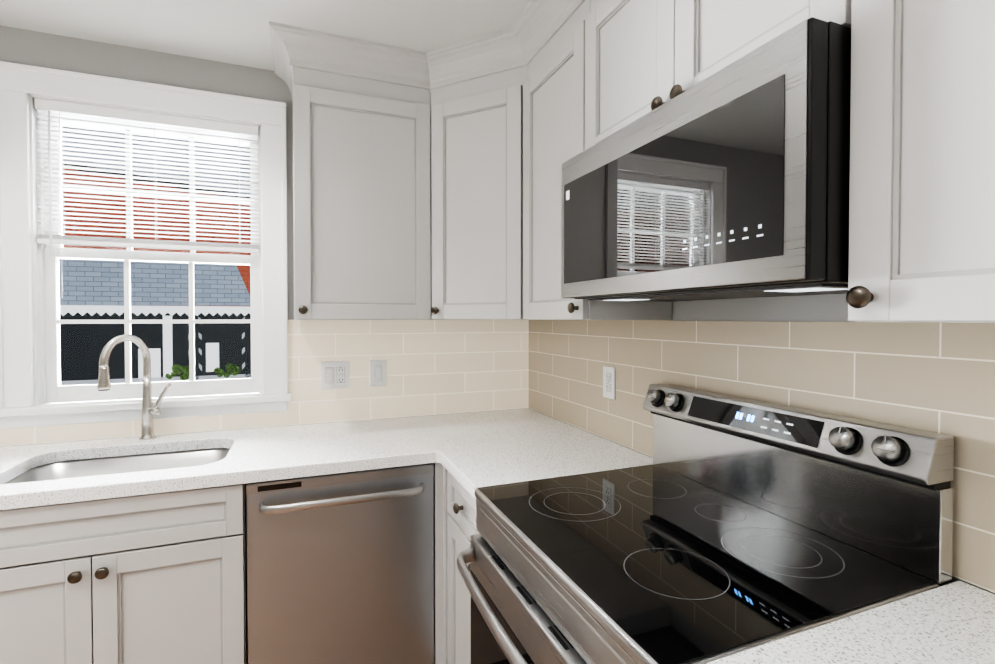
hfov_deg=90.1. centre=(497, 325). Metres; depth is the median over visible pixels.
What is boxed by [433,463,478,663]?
base cabinet
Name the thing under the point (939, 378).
wall tile
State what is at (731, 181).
over-the-range microwave
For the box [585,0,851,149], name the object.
upper cabinet
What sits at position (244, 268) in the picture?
neighboring building
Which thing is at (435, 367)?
wall tile
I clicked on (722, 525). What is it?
range
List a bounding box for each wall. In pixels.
[0,25,523,446]
[529,294,994,593]
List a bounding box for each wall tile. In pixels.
[0,320,528,445]
[529,320,994,592]
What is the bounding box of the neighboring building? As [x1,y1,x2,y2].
[62,168,250,306]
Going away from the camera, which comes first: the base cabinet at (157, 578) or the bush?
the base cabinet at (157, 578)
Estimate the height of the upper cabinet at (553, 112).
0.955 m
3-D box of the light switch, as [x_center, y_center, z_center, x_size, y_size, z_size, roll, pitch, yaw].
[-0.544,0.215,2.262,0.075,0.120,0.009,0,1,-21]
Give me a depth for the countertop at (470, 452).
1.74 m
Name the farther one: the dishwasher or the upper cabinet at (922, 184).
the dishwasher
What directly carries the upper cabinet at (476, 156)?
attached to the wall at (825, 308)
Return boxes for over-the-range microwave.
[561,17,850,301]
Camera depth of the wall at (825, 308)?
1.24 m
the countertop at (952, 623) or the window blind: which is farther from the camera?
the window blind
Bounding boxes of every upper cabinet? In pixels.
[292,66,430,319]
[430,65,527,319]
[523,0,671,319]
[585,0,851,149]
[846,0,994,322]
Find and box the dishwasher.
[246,463,433,663]
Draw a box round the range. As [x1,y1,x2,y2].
[456,383,953,663]
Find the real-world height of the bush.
2.158 m
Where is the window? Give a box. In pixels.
[0,61,291,428]
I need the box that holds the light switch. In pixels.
[370,360,385,386]
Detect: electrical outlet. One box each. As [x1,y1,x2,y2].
[321,361,348,388]
[603,366,614,399]
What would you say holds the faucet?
on the countertop at (470, 452)
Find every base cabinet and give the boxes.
[0,483,247,663]
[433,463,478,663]
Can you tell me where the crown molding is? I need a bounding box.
[269,0,584,98]
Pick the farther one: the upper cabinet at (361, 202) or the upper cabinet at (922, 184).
the upper cabinet at (361, 202)
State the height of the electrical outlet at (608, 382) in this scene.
0.120 m
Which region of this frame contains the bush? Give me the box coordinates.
[165,363,240,380]
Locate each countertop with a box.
[0,334,652,509]
[705,581,994,663]
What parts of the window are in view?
window sash, window sash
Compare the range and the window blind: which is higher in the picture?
the window blind
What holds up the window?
in the wall at (36, 48)
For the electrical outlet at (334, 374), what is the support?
attached to the wall tile at (435, 367)
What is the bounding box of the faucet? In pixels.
[97,334,171,440]
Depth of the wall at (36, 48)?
1.95 m
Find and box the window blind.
[34,98,259,286]
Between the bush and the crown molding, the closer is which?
the crown molding
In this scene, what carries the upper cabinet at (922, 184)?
attached to the wall at (825, 308)
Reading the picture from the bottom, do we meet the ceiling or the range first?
the range
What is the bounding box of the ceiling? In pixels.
[0,0,531,70]

